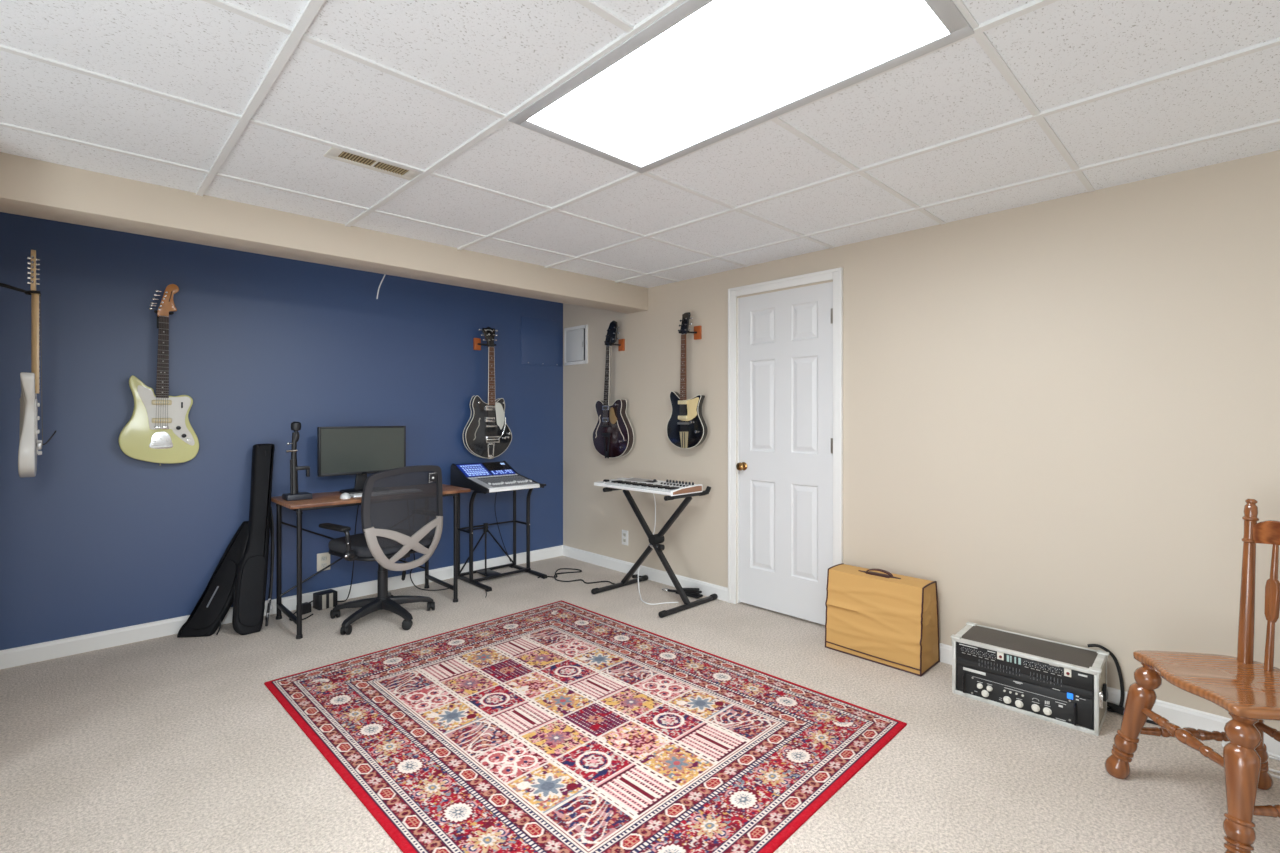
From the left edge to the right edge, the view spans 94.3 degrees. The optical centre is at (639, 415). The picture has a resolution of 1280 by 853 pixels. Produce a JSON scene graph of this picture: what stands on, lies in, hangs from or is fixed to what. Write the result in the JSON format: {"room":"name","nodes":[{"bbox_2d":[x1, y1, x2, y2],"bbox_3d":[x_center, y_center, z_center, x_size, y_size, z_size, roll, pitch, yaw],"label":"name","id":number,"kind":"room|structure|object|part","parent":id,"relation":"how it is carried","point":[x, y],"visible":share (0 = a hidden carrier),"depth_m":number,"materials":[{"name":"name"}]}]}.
{"room":"home music studio","nodes":[
{"label":"home music studio","id":0,"kind":"room"},
{"bbox_2d":[0,212,562,649],"bbox_3d":[-2.827,0.077,3.369,5.822,2.380,0.120,0,0,-44],"label":"wall","id":1,"kind":"structure","parent":0,"point":[101,538],"depth_m":3.54,"materials":[{"name":"blue paint"}]},
{"bbox_2d":[154,310,173,328],"bbox_3d":[-2.687,-0.538,3.345,0.087,0.089,0.110,0,0,-44],"label":"hanger","id":2,"kind":"object","parent":1,"relation":"attached to","point":[155,311],"visible":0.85,"depth_m":3.35,"materials":[{"name":"black metal"}]},
{"bbox_2d":[118,284,198,464],"bbox_3d":[-2.680,-0.231,3.318,0.352,1.020,0.064,0,0,-44],"label":"electric guitar","id":3,"kind":"object","parent":2,"relation":"hanging from","point":[159,429],"visible":1,"depth_m":3.31,"materials":[{"name":"beige paint"}]},
{"bbox_2d":[0,545,562,668],"bbox_3d":[-1.940,1.212,4.134,3.484,0.091,0.013,0,0,-44],"label":"baseboard","id":4,"kind":"structure","parent":1,"relation":"attached to","point":[12,657],"depth_m":3.39,"materials":[{"name":"white paint"}]},
{"bbox_2d":[317,552,329,571],"bbox_3d":[-2.113,0.977,3.969,0.082,0.118,0.011,0,0,-44],"label":"wall outlet","id":5,"kind":"object","parent":1,"relation":"attached to","point":[323,559],"visible":0.97,"depth_m":3.96,"materials":[{"name":"beige plastic"}]},
{"bbox_2d":[473,338,495,349],"bbox_3d":[-1.239,-0.570,4.729,0.179,0.095,0.078,0,0,5],"label":"hanger","id":6,"kind":"object","parent":1,"relation":"attached to","point":[477,343],"visible":0.99,"depth_m":4.73,"materials":[{"name":"orange wood"}]},
{"bbox_3d":[-1.301,-0.570,4.746,0.058,0.095,0.022,0,0,-44],"label":"wall plate","id":7,"kind":"part","parent":6,"relation":"part of","materials":[{"name":"orange wood"}]},
{"bbox_2d":[463,327,511,458],"bbox_3d":[-1.203,-0.179,4.729,0.413,1.050,0.076,0,0,-44],"label":"electric guitar","id":8,"kind":"object","parent":6,"relation":"hanging from","point":[486,434],"visible":1,"depth_m":4.71,"materials":[{"name":"black paint"}]},
{"bbox_2d":[521,316,561,365],"bbox_3d":[-0.853,-0.643,5.192,0.430,0.405,0.010,0,0,-44],"label":"access panel","id":9,"kind":"object","parent":1,"relation":"attached to","point":[541,339],"visible":1,"depth_m":5.18,"materials":[{"name":"blue paint"}]},
{"bbox_2d":[0,0,1279,287],"bbox_3d":[-0.412,-1.057,0.873,5.822,0.172,7.027,0,0,-44],"label":"ceiling","id":10,"kind":"structure","parent":0,"point":[497,55],"depth_m":1.97,"materials":[{"name":"tile"}]},
{"bbox_2d":[323,147,419,179],"bbox_3d":[-1.030,-0.977,2.304,0.330,0.006,0.125,0,0,-44],"label":"ceiling vent","id":11,"kind":"object","parent":10,"relation":"in","point":[333,153],"visible":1,"depth_m":2.31,"materials":[{"name":"white metal"}]},
{"bbox_2d":[376,274,385,298],"bbox_3d":[-1.625,-0.912,3.799,0.120,0.349,0.008,0,0,-44],"label":"hanging wire","id":12,"kind":"object","parent":10,"relation":"hanging from","point":[384,274],"visible":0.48,"depth_m":3.77,"materials":[{"name":"white plastic"}]},
{"bbox_2d":[508,0,973,172],"bbox_3d":[0.207,-1.012,1.727,0.612,0.091,1.211,0,0,-44],"label":"ceiling light","id":13,"kind":"object","parent":10,"relation":"attached to","point":[703,73],"visible":0.92,"depth_m":1.67,"materials":[{"name":"white plastic"}]},
{"bbox_2d":[0,556,1279,852],"bbox_3d":[-0.377,1.307,0.837,6.122,0.100,7.227,0,0,-44],"label":"floor","id":14,"kind":"structure","parent":0,"point":[170,743],"depth_m":2.17,"materials":[{"name":"carpet"}]},
{"bbox_2d":[177,521,248,637],"bbox_3d":[-2.460,0.948,3.463,0.372,0.613,0.188,0,0,-44],"label":"bag","id":15,"kind":"object","parent":14,"relation":"on","point":[216,600],"visible":0.78,"depth_m":3.44,"materials":[{"name":"black fabric"}]},
{"bbox_2d":[232,444,274,634],"bbox_3d":[-2.299,0.714,3.542,0.203,1.081,0.320,0,0,-30],"label":"bag","id":16,"kind":"object","parent":14,"relation":"on","point":[251,574],"visible":1,"depth_m":3.50,"materials":[{"name":"black fabric"}]},
{"bbox_2d":[296,602,310,614],"bbox_3d":[-2.137,1.227,3.776,0.055,0.060,0.070,0,0,29],"label":"power adapter","id":17,"kind":"object","parent":14,"relation":"on","point":[306,607],"visible":0.71,"depth_m":3.76,"materials":[{"name":"black plastic"}]},
{"bbox_2d":[313,589,336,610],"bbox_3d":[-2.063,1.207,3.895,0.093,0.100,0.120,0,0,37],"label":"supplies","id":18,"kind":"object","parent":14,"relation":"on","point":[325,599],"visible":0.98,"depth_m":3.86,"materials":[{"name":"black plastic"}]},
{"bbox_3d":[-2.045,1.207,3.845,0.004,0.092,0.024,0,0,37],"label":"silver plate","id":19,"kind":"part","parent":18,"relation":"part of","materials":[{"name":"silver metal"}]},
{"bbox_3d":[-2.018,1.207,3.880,0.004,0.092,0.024,0,0,37],"label":"silver plate","id":20,"kind":"part","parent":18,"relation":"part of","materials":[{"name":"silver metal"}]},
{"bbox_2d":[271,484,470,638],"bbox_3d":[-1.722,0.879,3.858,1.090,0.755,0.500,0,0,-44],"label":"desk","id":21,"kind":"object","parent":14,"relation":"on","point":[326,499],"visible":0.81,"depth_m":3.66,"materials":[{"name":"brown wood"}]},
{"bbox_3d":[-2.232,0.889,3.673,0.036,0.735,0.036,0,0,-44],"label":"leg","id":22,"kind":"part","parent":21,"relation":"part of","materials":[{"name":"black metal"}]},
{"bbox_3d":[-2.078,1.172,3.514,0.022,0.022,0.444,0,0,-44],"label":"rail","id":23,"kind":"part","parent":21,"relation":"part of","materials":[{"name":"black metal"}]},
{"bbox_2d":[282,422,311,500],"bbox_3d":[-2.055,0.270,3.563,0.136,0.465,0.120,0,0,-44],"label":"microphone stand","id":24,"kind":"object","parent":21,"relation":"on","point":[294,495],"visible":1,"depth_m":3.54,"materials":[{"name":"black metal"}]},
{"bbox_3d":[-2.072,0.367,3.531,0.017,0.210,0.014,0,0,1],"label":"spring rod","id":25,"kind":"part","parent":24,"relation":"part of","materials":[{"name":"black metal"}]},
{"bbox_3d":[-1.924,0.889,3.354,0.036,0.735,0.036,0,0,-44],"label":"leg","id":26,"kind":"part","parent":21,"relation":"part of","materials":[{"name":"black metal"}]},
{"bbox_2d":[340,493,350,498],"bbox_3d":[-1.793,0.486,3.615,0.062,0.032,0.112,0,0,-30],"label":"computer mouse","id":27,"kind":"object","parent":21,"relation":"on","point":[344,495],"visible":1,"depth_m":3.58,"materials":[{"name":"white plastic"}]},
{"bbox_2d":[337,505,358,601],"bbox_3d":[-1.984,0.898,4.009,0.165,0.715,0.069,0,0,-44],"label":"cable","id":28,"kind":"object","parent":21,"relation":"hanging from","point":[358,505],"visible":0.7,"depth_m":4.06,"materials":[{"name":"black rubber"}]},
{"bbox_2d":[350,493,361,497],"bbox_3d":[-1.627,0.495,3.803,0.430,0.014,0.118,0,0,-44],"label":"keyboard","id":29,"kind":"object","parent":21,"relation":"on","point":[356,495],"visible":0.13,"depth_m":3.64,"materials":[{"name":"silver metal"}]},
{"bbox_2d":[317,426,405,493],"bbox_3d":[-1.825,0.287,3.936,0.552,0.430,0.206,0,0,-44],"label":"computer monitor","id":30,"kind":"object","parent":21,"relation":"on","point":[361,451],"visible":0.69,"depth_m":3.92,"materials":[{"name":"black plastic"}]},
{"bbox_3d":[-1.584,0.530,3.682,0.944,0.016,0.022,0,0,-44],"label":"long rail","id":31,"kind":"part","parent":21,"relation":"part of","materials":[{"name":"black metal"}]},
{"bbox_2d":[401,558,405,580],"bbox_3d":[-1.671,0.865,4.287,0.094,0.646,0.028,0,0,-20],"label":"connector","id":32,"kind":"object","parent":21,"relation":"hanging from","point":[403,572],"visible":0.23,"depth_m":4.27,"materials":[{"name":"black plastic"}]},
{"bbox_3d":[-1.554,0.889,4.329,0.036,0.735,0.036,0,0,-44],"label":"leg","id":33,"kind":"part","parent":21,"relation":"part of","materials":[{"name":"black metal"}]},
{"bbox_2d":[410,554,448,590],"bbox_3d":[-1.522,0.898,4.309,0.321,0.714,0.120,0,0,-4],"label":"hanging cable","id":34,"kind":"object","parent":21,"relation":"hanging from","point":[414,554],"visible":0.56,"depth_m":4.28,"materials":[{"name":"black rubber"}]},
{"bbox_3d":[-1.399,1.172,4.170,0.022,0.022,0.444,0,0,-44],"label":"rail","id":35,"kind":"part","parent":21,"relation":"part of","materials":[{"name":"black metal"}]},
{"bbox_3d":[-1.245,0.889,4.010,0.036,0.735,0.036,0,0,-44],"label":"leg","id":36,"kind":"part","parent":21,"relation":"part of","materials":[{"name":"black metal"}]},
{"bbox_2d":[319,465,442,634],"bbox_3d":[-1.578,0.778,3.664,0.605,0.956,0.674,0,0,34],"label":"office chair","id":37,"kind":"object","parent":14,"relation":"on","point":[402,508],"visible":1,"depth_m":3.51,"materials":[{"name":"black fabric"}]},
{"bbox_3d":[-1.650,0.713,3.349,0.047,0.151,0.039,0,0,34],"label":"arm post","id":38,"kind":"part","parent":37,"relation":"part of","materials":[{"name":"black fabric"}]},
{"bbox_3d":[-1.758,1.166,3.675,0.275,0.074,0.060,0,0,1],"label":"leg","id":39,"kind":"part","parent":37,"relation":"part of","materials":[{"name":"black plastic"}]},
{"bbox_3d":[-1.645,1.166,3.514,0.060,0.074,0.275,0,0,19],"label":"leg","id":40,"kind":"part","parent":37,"relation":"part of","materials":[{"name":"black plastic"}]},
{"bbox_3d":[-1.594,0.783,3.674,0.482,0.062,0.502,0,0,34],"label":"seat","id":41,"kind":"part","parent":37,"relation":"part of","materials":[{"name":"grey fabric"}]},
{"bbox_3d":[-1.457,1.166,3.571,0.275,0.074,0.060,0,0,37],"label":"leg","id":42,"kind":"part","parent":37,"relation":"part of","materials":[{"name":"black plastic"}]},
{"bbox_3d":[-1.386,0.479,3.534,0.080,0.356,0.532,0,0,34],"label":"frame","id":43,"kind":"part","parent":37,"relation":"part of","materials":[{"name":"grey plastic"}]},
{"bbox_3d":[-1.387,0.535,3.535,0.049,0.444,0.490,0,0,34],"label":"panel","id":44,"kind":"part","parent":37,"relation":"part of","materials":[{"name":"grey fabric"}]},
{"bbox_3d":[-1.453,1.166,3.768,0.275,0.074,0.060,0,0,-35],"label":"leg","id":45,"kind":"part","parent":37,"relation":"part of","materials":[{"name":"black plastic"}]},
{"bbox_2d":[458,484,546,591],"bbox_3d":[-1.075,0.895,4.592,0.540,0.724,0.505,0,0,-44],"label":"stand","id":46,"kind":"object","parent":14,"relation":"on","point":[489,573],"visible":0.75,"depth_m":4.59,"materials":[{"name":"black metal"}]},
{"bbox_3d":[-1.395,0.894,4.563,0.026,0.674,0.026,0,0,-44],"label":"post","id":47,"kind":"part","parent":46,"relation":"part of","materials":[{"name":"black metal"}]},
{"bbox_3d":[-1.190,0.883,4.351,0.029,0.696,0.221,0,0,-44],"label":"curved post","id":48,"kind":"part","parent":46,"relation":"part of","materials":[{"name":"black metal"}]},
{"bbox_3d":[-1.190,1.039,4.581,0.013,0.364,0.013,0,0,-44],"label":"rod","id":49,"kind":"part","parent":46,"relation":"part of","materials":[{"name":"black metal"}]},
{"bbox_3d":[-1.216,0.872,4.737,0.500,0.012,0.012,0,0,-44],"label":"rail","id":50,"kind":"part","parent":46,"relation":"part of","materials":[{"name":"black metal"}]},
{"bbox_3d":[-1.216,1.227,4.737,0.500,0.018,0.024,0,0,-44],"label":"floor rail","id":51,"kind":"part","parent":46,"relation":"part of","materials":[{"name":"black metal"}]},
{"bbox_3d":[-1.172,1.227,4.620,0.110,0.012,0.250,0,0,-44],"label":"floor plate","id":52,"kind":"part","parent":46,"relation":"part of","materials":[{"name":"black metal"}]},
{"bbox_2d":[451,461,541,492],"bbox_3d":[-1.075,0.447,4.427,0.450,0.172,0.542,0,0,-44],"label":"mixing console","id":53,"kind":"object","parent":46,"relation":"on","point":[487,477],"visible":1,"depth_m":4.39,"materials":[{"name":"black plastic"}]},
{"bbox_3d":[-1.131,0.481,4.218,0.060,0.047,0.251,0,0,-44],"label":"panel","id":54,"kind":"part","parent":53,"relation":"part of","materials":[{"name":"silver metal"}]},
{"bbox_3d":[-1.059,1.227,4.575,0.500,0.018,0.024,0,0,-44],"label":"floor rail","id":55,"kind":"part","parent":46,"relation":"part of","materials":[{"name":"black metal"}]},
{"bbox_3d":[-1.036,0.894,4.911,0.026,0.674,0.026,0,0,-44],"label":"post","id":56,"kind":"part","parent":46,"relation":"part of","materials":[{"name":"black metal"}]},
{"bbox_3d":[-0.831,0.883,4.699,0.029,0.696,0.221,0,0,-44],"label":"curved post","id":57,"kind":"part","parent":46,"relation":"part of","materials":[{"name":"black metal"}]},
{"bbox_2d":[538,568,614,583],"bbox_3d":[-0.421,1.247,4.594,0.658,0.019,0.345,0,0,26],"label":"power cable","id":58,"kind":"object","parent":14,"relation":"on","point":[554,576],"visible":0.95,"depth_m":4.59,"materials":[{"name":"black rubber"}]},
{"bbox_2d":[264,600,906,852],"bbox_3d":[-0.337,1.251,2.596,2.275,0.010,1.745,0,0,45],"label":"patterned rug","id":59,"kind":"object","parent":14,"relation":"on","point":[561,726],"visible":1,"depth_m":2.29,"materials":[{"name":"fabric"}]},
{"bbox_2d":[591,486,717,617],"bbox_3d":[0.091,0.868,4.113,0.546,0.777,0.704,0,0,-44],"label":"keyboard stand","id":60,"kind":"object","parent":14,"relation":"on","point":[655,540],"visible":0.8,"depth_m":4.04,"materials":[{"name":"black metal"}]},
{"bbox_2d":[594,477,701,495],"bbox_3d":[0.041,0.473,4.085,0.300,0.064,0.765,0,0,-44],"label":"synthesizer","id":61,"kind":"object","parent":60,"relation":"on","point":[670,488],"visible":1,"depth_m":3.97,"materials":[{"name":"white"}]},
{"bbox_3d":[-0.007,0.463,4.258,0.095,0.012,0.200,0,0,-44],"label":"control panel","id":62,"kind":"part","parent":61,"relation":"part of","materials":[{"name":"grey"}]},
{"bbox_2d":[638,494,677,604],"bbox_3d":[0.074,0.882,4.119,0.208,0.750,0.422,0,0,-27],"label":"cable","id":63,"kind":"object","parent":61,"relation":"hanging from","point":[653,494],"visible":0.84,"depth_m":4.23,"materials":[{"name":"white plastic"}]},
{"bbox_3d":[0.307,0.478,3.812,0.278,0.037,0.004,0,0,-44],"label":"panel","id":64,"kind":"part","parent":61,"relation":"part of","materials":[{"name":"brown wood"}]},
{"bbox_3d":[0.102,0.882,4.134,0.030,0.716,0.670,0,0,-44],"label":"cross leg","id":65,"kind":"part","parent":60,"relation":"part of","materials":[{"name":"black metal"}]},
{"bbox_3d":[0.102,0.882,4.083,0.030,0.715,0.629,0,0,-44],"label":"cross leg","id":66,"kind":"part","parent":60,"relation":"part of","materials":[{"name":"black metal"}]},
{"bbox_3d":[0.146,0.893,4.020,0.039,0.041,0.038,0,0,-44],"label":"lock knob","id":67,"kind":"part","parent":60,"relation":"part of","materials":[{"name":"black plastic"}]},
{"bbox_3d":[0.315,0.522,3.888,0.400,0.026,0.026,0,0,-44],"label":"support arm","id":68,"kind":"part","parent":60,"relation":"part of","materials":[{"name":"black metal"}]},
{"bbox_2d":[662,588,702,597],"bbox_3d":[0.293,1.225,4.168,0.088,0.077,0.335,0,0,-44],"label":"pedal","id":69,"kind":"object","parent":14,"relation":"on","point":[691,592],"visible":0.83,"depth_m":4.08,"materials":[{"name":"black plastic"}]},
{"bbox_2d":[825,563,939,676],"bbox_3d":[1.263,1.032,3.126,0.251,0.450,0.526,0,0,-44],"label":"amplifier","id":70,"kind":"object","parent":14,"relation":"on","point":[879,616],"visible":1,"depth_m":3.02,"materials":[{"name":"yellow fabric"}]},
{"bbox_3d":[1.254,0.819,3.114,0.024,0.024,0.132,0,0,-44],"label":"carry handle","id":71,"kind":"part","parent":70,"relation":"part of","materials":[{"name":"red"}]},
{"bbox_2d":[950,622,1108,735],"bbox_3d":[1.693,1.128,2.598,0.548,0.258,0.285,0,0,44],"label":"case","id":72,"kind":"object","parent":14,"relation":"on","point":[1059,683],"visible":1,"depth_m":2.51,"materials":[{"name":"metal"}]},
{"bbox_3d":[1.449,1.197,2.654,0.008,0.092,0.027,0,0,44],"label":"rack handle","id":73,"kind":"part","parent":72,"relation":"part of","materials":[{"name":"black metal"}]},
{"bbox_3d":[1.508,1.218,2.598,0.029,0.029,0.017,0,0,44],"label":"ivory knob","id":74,"kind":"part","parent":72,"relation":"part of","materials":[{"name":"beige plastic"}]},
{"bbox_3d":[1.556,1.038,2.565,0.025,0.032,0.003,0,0,44],"label":"white button plate","id":75,"kind":"part","parent":72,"relation":"part of","materials":[{"name":"white plastic"}]},
{"bbox_3d":[1.569,1.218,2.540,0.030,0.030,0.017,0,0,44],"label":"ivory knob","id":76,"kind":"part","parent":72,"relation":"part of","materials":[{"name":"beige plastic"}]},
{"bbox_3d":[1.600,1.220,2.509,0.030,0.030,0.017,0,0,44],"label":"ivory knob","id":77,"kind":"part","parent":72,"relation":"part of","materials":[{"name":"beige plastic"}]},
{"bbox_3d":[1.603,1.199,2.520,0.402,0.084,0.004,0,0,44],"label":"preamp panel","id":78,"kind":"part","parent":72,"relation":"part of","materials":[{"name":"black metal"}]},
{"bbox_3d":[1.616,1.131,2.521,0.502,0.216,0.006,0,0,44],"label":"rack rail","id":79,"kind":"part","parent":72,"relation":"part of","materials":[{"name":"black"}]},
{"bbox_3d":[1.700,1.011,2.608,0.504,0.010,0.235,0,0,44],"label":"panel","id":80,"kind":"part","parent":72,"relation":"part of","materials":[{"name":"laminate"}]},
{"bbox_3d":[1.643,1.217,2.468,0.030,0.030,0.017,0,0,44],"label":"ivory knob","id":81,"kind":"part","parent":72,"relation":"part of","materials":[{"name":"beige plastic"}]},
{"bbox_3d":[1.672,1.217,2.440,0.030,0.030,0.017,0,0,44],"label":"ivory knob","id":82,"kind":"part","parent":72,"relation":"part of","materials":[{"name":"beige plastic"}]},
{"bbox_3d":[1.728,1.038,2.400,0.024,0.032,0.003,0,0,44],"label":"white button plate","id":83,"kind":"part","parent":72,"relation":"part of","materials":[{"name":"white plastic"}]},
{"bbox_2d":[1067,692,1072,699],"bbox_3d":[1.732,1.130,2.393,0.020,0.022,0.006,0,0,44],"label":"switch","id":84,"kind":"object","parent":72,"relation":"attached to","point":[1069,694],"depth_m":2.39,"materials":[{"name":"blue plastic"}]},
{"bbox_3d":[1.740,1.197,2.373,0.008,0.092,0.027,0,0,44],"label":"rack handle","id":85,"kind":"part","parent":72,"relation":"part of","materials":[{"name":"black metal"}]},
{"bbox_3d":[1.884,1.131,2.430,0.010,0.232,0.235,0,0,44],"label":"panel","id":86,"kind":"part","parent":72,"relation":"part of","materials":[{"name":"grey metal"}]},
{"bbox_3d":[1.906,1.131,2.433,0.012,0.077,0.078,0,0,44],"label":"handle","id":87,"kind":"part","parent":72,"relation":"part of","materials":[{"name":"black plastic"}]},
{"bbox_2d":[1087,644,1157,724],"bbox_3d":[2.027,1.119,2.491,0.243,0.276,0.035,0,0,44],"label":"cable","id":88,"kind":"object","parent":72,"relation":"attached to","point":[1112,655],"visible":0.73,"depth_m":2.51,"materials":[{"name":"black rubber"}]},
{"bbox_2d":[1107,702,1123,714],"bbox_3d":[2.023,1.237,2.487,0.030,0.036,0.128,0,0,-44],"label":"cable coil","id":89,"kind":"object","parent":14,"relation":"on","point":[1119,709],"visible":0.47,"depth_m":2.50,"materials":[{"name":"black rubber"}]},
{"bbox_2d":[1105,499,1279,852],"bbox_3d":[1.862,0.770,1.822,0.505,0.991,0.541,0,0,6],"label":"wooden chair","id":90,"kind":"object","parent":14,"relation":"on","point":[1246,688],"visible":1,"depth_m":1.88,"materials":[{"name":"brown wood"}]},
{"bbox_3d":[1.698,1.046,2.045,0.075,0.435,0.158,0,0,-40],"label":"leg","id":91,"kind":"part","parent":90,"relation":"part of","materials":[{"name":"brown wood"}]},
{"bbox_3d":[1.845,0.822,1.824,0.404,0.030,0.427,0,0,6],"label":"seat","id":92,"kind":"part","parent":90,"relation":"part of","materials":[{"name":"brown wood"}]},
{"bbox_3d":[1.656,1.046,1.638,0.158,0.435,0.075,0,0,-38],"label":"leg","id":93,"kind":"part","parent":90,"relation":"part of","materials":[{"name":"brown wood"}]},
{"bbox_3d":[2.002,0.547,1.956,0.064,0.545,0.040,0,0,-12],"label":"post","id":94,"kind":"part","parent":90,"relation":"part of","materials":[{"name":"brown wood"}]},
{"bbox_3d":[2.046,1.046,1.988,0.198,0.440,0.075,0,0,-30],"label":"leg","id":95,"kind":"part","parent":90,"relation":"part of","materials":[{"name":"brown wood"}]},
{"bbox_3d":[2.012,0.372,1.806,0.050,0.094,0.292,0,0,6],"label":"crest rail","id":96,"kind":"part","parent":90,"relation":"part of","materials":[{"name":"brown wood"}]},
{"bbox_2d":[1221,742,1279,778],"bbox_3d":[2.253,1.245,2.135,0.182,0.022,0.237,0,0,-44],"label":"cable coil","id":97,"kind":"object","parent":14,"relation":"on","point":[1276,757],"visible":0.22,"depth_m":2.16,"materials":[{"name":"white plastic"}]},
{"bbox_2d":[563,150,1279,730],"bbox_3d":[1.689,0.077,2.974,0.120,2.380,7.127,0,0,-44],"label":"wall","id":98,"kind":"structure","parent":0,"point":[1061,416],"depth_m":2.75,"materials":[{"name":"beige paint"}]},
{"bbox_2d":[0,152,647,313],"bbox_3d":[-2.110,-0.895,2.628,5.822,0.171,0.232,0,0,-44],"label":"beam","id":99,"kind":"structure","parent":98,"relation":"attached to","point":[29,187],"depth_m":2.83,"materials":[{"name":"beige paint"}]},
{"bbox_2d":[564,324,587,365],"bbox_3d":[-0.564,-0.613,5.201,0.021,0.336,0.326,0,0,-44],"label":"access panel","id":100,"kind":"object","parent":98,"relation":"attached to","point":[575,338],"visible":1,"depth_m":5.18,"materials":[{"name":"white paint"}]},
{"bbox_3d":[-0.571,-0.613,5.210,0.012,0.272,0.242,0,0,-44],"label":"door","id":101,"kind":"part","parent":100,"relation":"part of","materials":[{"name":"white"}]},
{"bbox_2d":[605,339,624,350],"bbox_3d":[-0.201,-0.566,4.756,0.140,0.095,0.086,0,0,-30],"label":"hanger","id":102,"kind":"object","parent":98,"relation":"attached to","point":[621,342],"visible":0.91,"depth_m":4.75,"materials":[{"name":"orange wood"}]},
{"bbox_2d":[592,320,633,457],"bbox_3d":[-0.228,-0.204,4.748,0.082,1.093,0.438,0,0,-44],"label":"electric guitar","id":103,"kind":"object","parent":102,"relation":"hanging from","point":[613,435],"visible":1,"depth_m":4.72,"materials":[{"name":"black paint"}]},
{"bbox_3d":[-0.148,-0.566,4.771,0.022,0.095,0.058,0,0,-44],"label":"wall plate","id":104,"kind":"part","parent":102,"relation":"part of","materials":[{"name":"orange wood"}]},
{"bbox_2d":[622,530,627,545],"bbox_3d":[-0.122,0.977,4.752,0.011,0.118,0.074,0,0,-44],"label":"wall outlet","id":105,"kind":"object","parent":98,"relation":"attached to","point":[624,532],"visible":1,"depth_m":4.75,"materials":[{"name":"white plastic"}]},
{"bbox_2d":[0,0,1279,282],"bbox_3d":[0.629,-0.976,1.068,4.030,0.009,5.860,0,0,-44],"label":"grid","id":106,"kind":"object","parent":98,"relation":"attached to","point":[297,33],"depth_m":2.04,"materials":[{"name":"white paint"}]},
{"bbox_2d":[563,545,727,601],"bbox_3d":[-0.044,1.212,4.670,0.013,0.091,1.855,0,0,-44],"label":"baseboard","id":107,"kind":"structure","parent":98,"relation":"attached to","point":[707,589],"depth_m":4.56,"materials":[{"name":"white paint"}]},
{"bbox_2d":[679,326,701,339],"bbox_3d":[0.354,-0.585,4.183,0.142,0.095,0.086,0,0,-29],"label":"hanger","id":108,"kind":"object","parent":98,"relation":"attached to","point":[697,331],"visible":0.96,"depth_m":4.18,"materials":[{"name":"orange wood"}]},
{"bbox_2d":[667,312,707,448],"bbox_3d":[0.322,-0.243,4.173,0.066,0.953,0.347,0,0,-44],"label":"electric guitar","id":109,"kind":"object","parent":108,"relation":"hanging from","point":[686,426],"visible":1,"depth_m":4.15,"materials":[{"name":"black paint"}]},
{"bbox_3d":[0.302,-0.040,4.170,0.005,0.066,0.064,0,0,-44],"label":"plate","id":110,"kind":"part","parent":109,"relation":"part of","materials":[{"name":"black plastic"}]},
{"bbox_3d":[0.307,0.090,4.165,0.004,0.044,0.070,0,0,-44],"label":"bridge plate","id":111,"kind":"part","parent":109,"relation":"part of","materials":[{"name":"grey metal"}]},
{"bbox_3d":[0.407,-0.585,4.197,0.022,0.095,0.058,0,0,-44],"label":"wall plate","id":112,"kind":"part","parent":108,"relation":"part of","materials":[{"name":"orange wood"}]},
{"bbox_2d":[728,267,842,624],"bbox_3d":[0.912,0.203,3.737,0.175,2.108,0.814,0,0,-44],"label":"door","id":113,"kind":"structure","parent":98,"relation":"in","point":[785,347],"depth_m":3.71,"materials":[{"name":"white paint"}]},
{"bbox_3d":[0.667,0.335,3.908,0.062,0.054,0.054,0,0,-44],"label":"knob","id":114,"kind":"part","parent":113,"relation":"part of","materials":[{"name":"gold metal"}]},
{"bbox_2d":[939,643,1279,755],"bbox_3d":[2.643,1.212,1.893,0.013,0.091,4.245,0,0,-44],"label":"baseboard","id":115,"kind":"structure","parent":98,"relation":"attached to","point":[1181,716],"depth_m":2.37,"materials":[{"name":"white paint"}]},
{"bbox_3d":[-2.779,0.093,2.409,0.120,2.328,1.327,0,0,-44],"label":"wall","id":116,"kind":"structure","parent":0,"visible":0},
{"bbox_2d":[0,283,40,295],"bbox_3d":[-2.751,-0.573,2.598,0.183,0.080,0.082,0,0,-44],"label":"hanger","id":117,"kind":"object","parent":116,"relation":"attached to","point":[1,284],"visible":0.87,"depth_m":2.61,"materials":[{"name":"black metal"}]},
{"bbox_3d":[-2.762,-0.561,2.588,0.134,0.041,0.018,0,0,-44],"label":"hanger arm","id":118,"kind":"part","parent":117,"relation":"part of","materials":[{"name":"black metal"}]},
{"bbox_2d":[18,250,55,477],"bbox_3d":[-2.687,-0.233,2.653,0.115,1.011,0.340,0,0,-44],"label":"electric guitar","id":119,"kind":"object","parent":117,"relation":"hanging from","point":[29,444],"visible":0.99,"depth_m":2.57,"materials":[{"name":"white paint"}]}
]}

